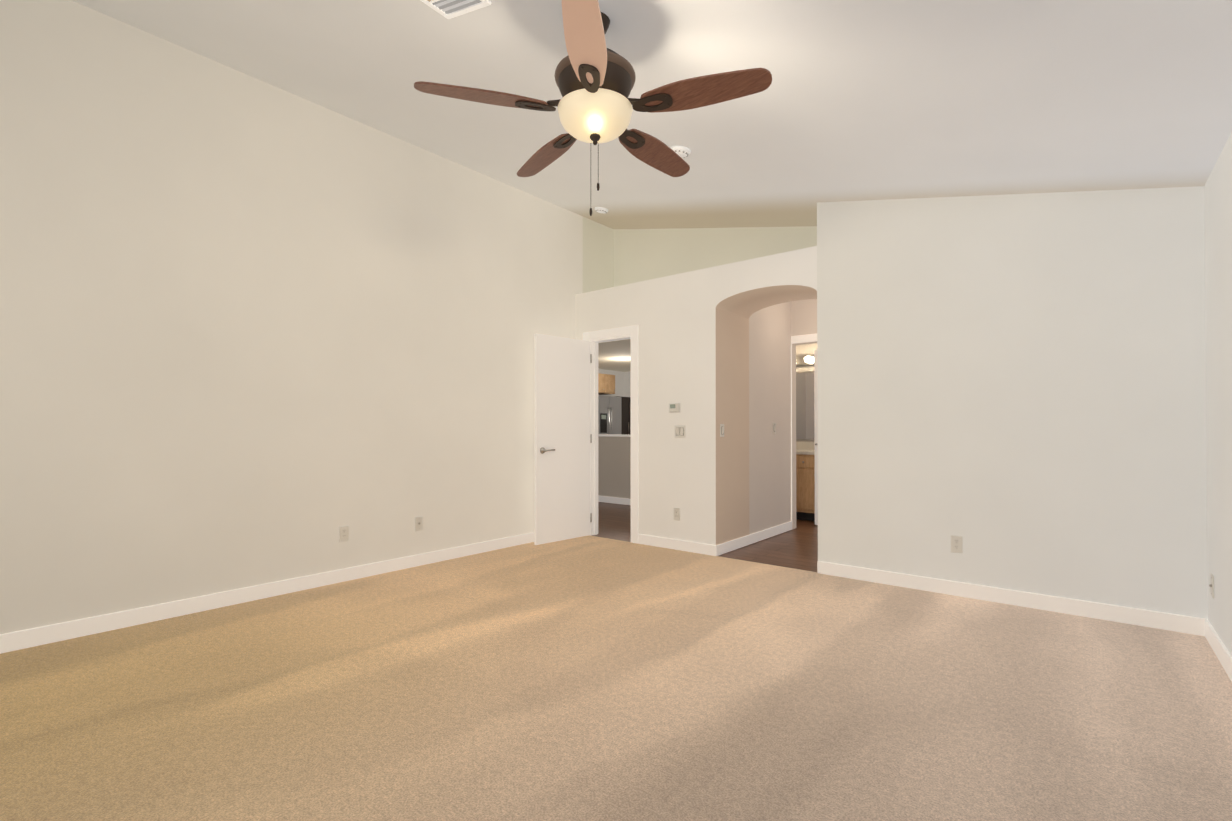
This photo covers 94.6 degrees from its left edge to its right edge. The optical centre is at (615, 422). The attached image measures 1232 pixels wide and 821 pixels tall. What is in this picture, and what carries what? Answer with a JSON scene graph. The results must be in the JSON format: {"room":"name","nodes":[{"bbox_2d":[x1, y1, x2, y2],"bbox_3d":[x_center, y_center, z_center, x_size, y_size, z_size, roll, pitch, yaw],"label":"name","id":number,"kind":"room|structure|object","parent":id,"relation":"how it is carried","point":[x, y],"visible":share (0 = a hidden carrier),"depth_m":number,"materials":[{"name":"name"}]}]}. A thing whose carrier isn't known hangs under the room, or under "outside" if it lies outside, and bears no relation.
{"room":"empty bedroom","nodes":[
{"label":"empty bedroom","id":0,"kind":"room"},
{"bbox_2d":[0,0,582,633],"bbox_3d":[-2.148,-0.674,4.087,0.120,3.674,5.487,0,-1,39],"label":"wall","id":1,"kind":"structure","parent":0,"point":[256,332],"depth_m":3.62,"materials":[{"name":"beige paint"}]},
{"bbox_2d":[0,532,533,653],"bbox_3d":[-2.096,1.115,4.030,0.014,0.095,5.247,0,-1,39],"label":"baseboard","id":2,"kind":"structure","parent":1,"relation":"attached to","point":[31,637],"depth_m":3.57,"materials":[{"name":"white wood"}]},
{"bbox_2d":[339,525,348,541],"bbox_3d":[-1.993,0.813,4.163,0.009,0.115,0.070,0,-1,39],"label":"electrical outlet","id":3,"kind":"object","parent":1,"relation":"attached to","point":[343,533],"visible":1,"depth_m":4.16,"materials":[{"name":"white plastic"}]},
{"bbox_2d":[415,516,422,530],"bbox_3d":[-1.604,0.822,4.633,0.014,0.115,0.070,0,-1,39],"label":"electrical outlet","id":4,"kind":"object","parent":1,"relation":"attached to","point":[418,523],"visible":1,"depth_m":4.63,"materials":[{"name":"white plastic"}]},
{"bbox_2d":[583,217,613,292],"bbox_3d":[-0.203,-1.876,6.469,0.120,1.234,0.650,0,-1,39],"label":"wall","id":5,"kind":"structure","parent":0,"point":[598,256],"depth_m":6.37,"materials":[{"name":"paint"}]},
{"bbox_2d":[598,369,623,396],"bbox_3d":[-1.093,0.004,11.979,0.100,2.440,3.900,0,-1,39],"label":"wall","id":6,"kind":"structure","parent":0,"point":[619,383],"depth_m":13.28,"materials":[{"name":"paint"}]},
{"bbox_2d":[598,373,605,392],"bbox_3d":[-0.598,-0.821,12.003,0.633,0.410,0.375,0,-1,39],"label":"upper cabinet","id":7,"kind":"object","parent":6,"relation":"attached to","point":[601,377],"depth_m":11.88,"materials":[{"name":"brown wood"}]},
{"bbox_2d":[598,374,614,394],"bbox_3d":[-0.364,-0.819,12.289,0.633,0.410,0.365,0,-1,39],"label":"upper cabinet","id":8,"kind":"object","parent":6,"relation":"attached to","point":[606,384],"depth_m":12.09,"materials":[{"name":"brown wood"}]},
{"bbox_2d":[598,436,630,498],"bbox_3d":[-1.141,0.709,9.414,7.070,0.990,0.120,0,-1,39],"label":"wall","id":9,"kind":"structure","parent":0,"point":[614,466],"depth_m":8.42,"materials":[{"name":"beige paint"}]},
{"bbox_2d":[598,434,630,436],"bbox_3d":[-1.141,0.199,9.418,7.070,0.030,0.160,0,-1,39],"label":"trim","id":10,"kind":"structure","parent":9,"relation":"on","point":[614,435],"depth_m":8.45,"materials":[{"name":"white wood"}]},
{"bbox_2d":[598,495,630,504],"bbox_3d":[-1.222,1.156,9.390,6.970,0.095,0.014,0,-1,39],"label":"baseboard","id":11,"kind":"structure","parent":9,"relation":"attached to","point":[616,500],"depth_m":8.40,"materials":[{"name":"white wood"}]},
{"bbox_2d":[598,339,630,371],"bbox_3d":[0.164,-1.274,11.023,7.070,0.100,4.000,0,-1,39],"label":"ceiling","id":12,"kind":"structure","parent":0,"point":[614,355],"depth_m":10.39,"materials":[{"name":"paint"}]},
{"bbox_2d":[0,535,1231,820],"bbox_3d":[-0.317,1.200,2.497,4.949,0.100,5.372,0,-1,39],"label":"floor carpet","id":13,"kind":"object","parent":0,"point":[590,679],"visible":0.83,"depth_m":2.31,"materials":[{"name":"beige carpet"}]},
{"bbox_2d":[624,371,630,396],"bbox_3d":[1.401,0.008,12.521,7.070,2.440,0.100,0,-1,39],"label":"wall","id":14,"kind":"structure","parent":0,"point":[627,384],"depth_m":13.39,"materials":[{"name":"paint"}]},
{"bbox_2d":[72,0,1231,228],"bbox_3d":[-0.075,-1.839,2.817,4.949,1.154,6.137,0,-1,39],"label":"ceiling","id":15,"kind":"structure","parent":0,"point":[858,100],"depth_m":2.88,"materials":[{"name":"paint"}]},
{"bbox_2d":[421,0,490,18],"bbox_3d":[-0.760,-1.829,2.384,0.300,0.014,0.360,14,9,35],"label":"ceiling vent","id":16,"kind":"object","parent":15,"relation":"in","point":[448,9],"visible":1,"depth_m":2.50,"materials":[{"name":"white metal"}]},
{"bbox_2d":[414,0,771,215],"bbox_3d":[-0.055,-1.350,2.488,1.403,0.805,1.348,0,-1,39],"label":"ceiling fan","id":17,"kind":"object","parent":15,"relation":"hanging from","point":[595,77],"visible":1,"depth_m":2.32,"materials":[{"name":"brown wood"}]},
{"bbox_2d":[595,207,607,213],"bbox_3d":[-0.147,-2.135,5.725,0.136,0.036,0.136,15,9,38],"label":"smoke detector","id":18,"kind":"object","parent":15,"relation":"attached to","point":[602,210],"visible":1,"depth_m":5.68,"materials":[{"name":"white plastic"}]},
{"bbox_2d":[671,146,690,157],"bbox_3d":[0.428,-1.801,3.790,0.136,0.036,0.136,15,9,38],"label":"smoke detector","id":19,"kind":"object","parent":15,"relation":"attached to","point":[682,151],"visible":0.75,"depth_m":3.75,"materials":[{"name":"white plastic"}]},
{"bbox_2d":[592,502,817,571],"bbox_3d":[1.094,1.255,9.014,11.029,0.092,6.498,0,-1,39],"label":"floor","id":20,"kind":"structure","parent":0,"point":[796,547],"depth_m":5.61,"materials":[{"name":"brown wood"}]},
{"bbox_2d":[598,396,620,433],"bbox_3d":[-0.394,0.343,12.063,0.831,1.780,0.740,0,-1,39],"label":"fridge","id":21,"kind":"object","parent":20,"relation":"on","point":[609,414],"visible":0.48,"depth_m":11.78,"materials":[{"name":"silver metal"}]},
{"bbox_2d":[615,396,630,434],"bbox_3d":[0.032,0.338,12.709,0.701,1.800,0.740,0,-1,39],"label":"pantry cabinet","id":22,"kind":"object","parent":20,"relation":"on","point":[625,415],"visible":0.23,"depth_m":12.43,"materials":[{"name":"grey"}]},
{"bbox_2d":[796,454,814,520],"bbox_3d":[2.578,0.785,6.939,1.540,0.800,0.592,0,-1,39],"label":"bathroom vanity","id":23,"kind":"object","parent":20,"relation":"on","point":[805,481],"depth_m":6.84,"materials":[{"name":"brown wood"}]},
{"bbox_2d":[796,450,814,453],"bbox_3d":[2.581,0.365,6.954,1.550,0.040,0.570,0,-1,39],"label":"countertop","id":24,"kind":"structure","parent":23,"relation":"on","point":[797,451],"depth_m":6.86,"materials":[{"name":"beige stone"}]},
{"bbox_2d":[614,226,816,286],"bbox_3d":[0.971,-1.881,5.850,2.720,1.234,0.120,0,-1,39],"label":"wall","id":25,"kind":"structure","parent":0,"point":[643,254],"depth_m":5.92,"materials":[{"name":"paint"}]},
{"bbox_2d":[749,301,790,533],"bbox_3d":[1.566,-0.143,5.933,0.120,2.640,1.023,0,-1,39],"label":"wall","id":26,"kind":"structure","parent":0,"point":[769,406],"depth_m":5.86,"materials":[{"name":"beige paint"}]},
{"bbox_2d":[715,521,791,555],"bbox_3d":[1.407,1.127,5.623,0.014,0.095,1.687,0,-1,39],"label":"baseboard","id":27,"kind":"structure","parent":26,"relation":"attached to","point":[732,545],"depth_m":5.49,"materials":[{"name":"white wood"}]},
{"bbox_2d":[773,423,775,433],"bbox_3d":[1.656,0.057,5.936,0.012,0.115,0.070,0,-1,39],"label":"light switch","id":28,"kind":"object","parent":26,"relation":"attached to","point":[774,428],"visible":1,"depth_m":5.93,"materials":[{"name":"white plastic"}]},
{"bbox_2d":[791,299,816,528],"bbox_3d":[2.006,-0.140,6.311,1.720,2.640,0.120,0,-1,39],"label":"wall","id":29,"kind":"structure","parent":0,"point":[803,317],"depth_m":6.28,"materials":[{"name":"beige paint"}]},
{"bbox_2d":[791,334,816,515],"bbox_3d":[2.258,0.110,6.013,0.825,2.135,0.018,0,-1,39],"label":"door frame","id":30,"kind":"structure","parent":29,"relation":"attached to","point":[804,338],"depth_m":6.26,"materials":[{"name":"white wood"}]},
{"bbox_2d":[814,350,817,524],"bbox_3d":[2.434,0.165,6.251,0.093,2.020,0.700,0,0,-26],"label":"bathroom door","id":31,"kind":"structure","parent":29,"relation":"in","point":[815,437],"depth_m":6.55,"materials":[{"name":"white wood"}]},
{"bbox_2d":[796,343,816,441],"bbox_3d":[2.832,-0.133,7.224,1.840,2.640,0.120,0,-1,39],"label":"wall","id":32,"kind":"structure","parent":0,"point":[805,350],"depth_m":7.44,"materials":[{"name":"paint"}]},
{"bbox_2d":[796,371,813,440],"bbox_3d":[2.772,-0.218,7.184,1.480,0.910,0.012,0,-1,39],"label":"bathroom mirror","id":33,"kind":"object","parent":32,"relation":"attached to","point":[804,405],"depth_m":7.43,"materials":[{"name":"clear glass"}]},
{"bbox_2d":[796,355,813,365],"bbox_3d":[2.704,-0.814,7.153,1.300,0.120,0.159,0,-1,39],"label":"sconce","id":34,"kind":"object","parent":32,"relation":"attached to","point":[805,360],"visible":0.17,"depth_m":7.39,"materials":[{"name":"white glass"}]},
{"bbox_2d":[796,442,813,449],"bbox_3d":[2.755,0.297,7.167,1.550,0.100,0.020,0,-1,39],"label":"backsplash","id":35,"kind":"structure","parent":32,"relation":"attached to","point":[799,445],"depth_m":7.38,"materials":[{"name":"beige tile"}]},
{"bbox_2d":[575,186,1207,618],"bbox_3d":[1.669,-0.544,4.839,4.829,3.424,0.782,0,-1,39],"label":"wall","id":36,"kind":"structure","parent":0,"point":[1011,389],"depth_m":3.75,"materials":[{"name":"white paint"}]},
{"bbox_2d":[534,333,591,544],"bbox_3d":[-0.517,0.158,5.656,0.146,2.010,0.712,0,-1,44],"label":"door leaf","id":37,"kind":"structure","parent":36,"relation":"in","point":[562,438],"depth_m":5.61,"materials":[{"name":"white wood"}]},
{"bbox_2d":[583,325,638,543],"bbox_3d":[-0.022,0.113,5.808,0.730,2.125,0.156,0,-1,39],"label":"door frame","id":38,"kind":"structure","parent":36,"relation":"attached to","point":[621,333],"depth_m":5.70,"materials":[{"name":"white wood"}]},
{"bbox_2d":[669,403,679,412],"bbox_3d":[0.539,-0.138,5.255,0.120,0.090,0.028,0,-1,39],"label":"thermostat","id":39,"kind":"object","parent":36,"relation":"attached to","point":[674,407],"visible":1,"depth_m":5.24,"materials":[{"name":"white plastic"}]},
{"bbox_2d":[638,534,714,555],"bbox_3d":[0.545,1.124,5.249,0.845,0.095,0.014,0,-1,39],"label":"baseboard","id":40,"kind":"structure","parent":36,"relation":"attached to","point":[687,546],"depth_m":5.22,"materials":[{"name":"white wood"}]},
{"bbox_2d":[674,507,679,519],"bbox_3d":[0.560,0.842,5.242,0.070,0.115,0.009,0,-1,39],"label":"electrical outlet","id":41,"kind":"object","parent":36,"relation":"attached to","point":[676,513],"visible":1,"depth_m":5.24,"materials":[{"name":"white plastic"}]},
{"bbox_2d":[675,425,684,437],"bbox_3d":[0.586,0.081,5.224,0.116,0.115,0.012,0,-1,39],"label":"double light switch","id":42,"kind":"object","parent":36,"relation":"attached to","point":[679,431],"visible":1,"depth_m":5.22,"materials":[{"name":"white plastic"}]},
{"bbox_2d":[720,424,723,436],"bbox_3d":[0.951,0.070,5.076,0.012,0.115,0.070,0,-1,39],"label":"light switch","id":43,"kind":"object","parent":36,"relation":"attached to","point":[721,430],"visible":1,"depth_m":5.06,"materials":[{"name":"white plastic"}]},
{"bbox_2d":[951,535,962,552],"bbox_3d":[2.285,0.815,3.813,0.070,0.115,0.009,0,-1,39],"label":"electrical outlet","id":44,"kind":"object","parent":36,"relation":"attached to","point":[956,544],"visible":1,"depth_m":3.81,"materials":[{"name":"white plastic"}]},
{"bbox_2d":[817,561,1204,635],"bbox_3d":[2.376,1.112,3.733,2.109,0.095,0.014,0,-1,39],"label":"baseboard","id":45,"kind":"structure","parent":36,"relation":"attached to","point":[1153,619],"depth_m":3.56,"materials":[{"name":"white wood"}]},
{"bbox_2d":[1204,132,1231,655],"bbox_3d":[1.587,-0.231,1.022,0.120,2.740,5.487,0,-1,39],"label":"wall","id":46,"kind":"structure","parent":0,"point":[1218,253],"depth_m":2.77,"materials":[{"name":"white paint"}]},
{"bbox_2d":[1209,574,1213,597],"bbox_3d":[3.079,0.844,2.941,0.014,0.115,0.070,0,-1,39],"label":"jack","id":47,"kind":"object","parent":46,"relation":"attached to","point":[1211,585],"visible":1,"depth_m":2.94,"materials":[{"name":"white plastic"}]},
{"bbox_2d":[1204,619,1231,681],"bbox_3d":[1.531,1.091,1.050,0.014,0.095,5.235,0,-1,39],"label":"baseboard","id":48,"kind":"structure","parent":46,"relation":"attached to","point":[1221,651],"depth_m":2.75,"materials":[{"name":"white wood"}]}
]}

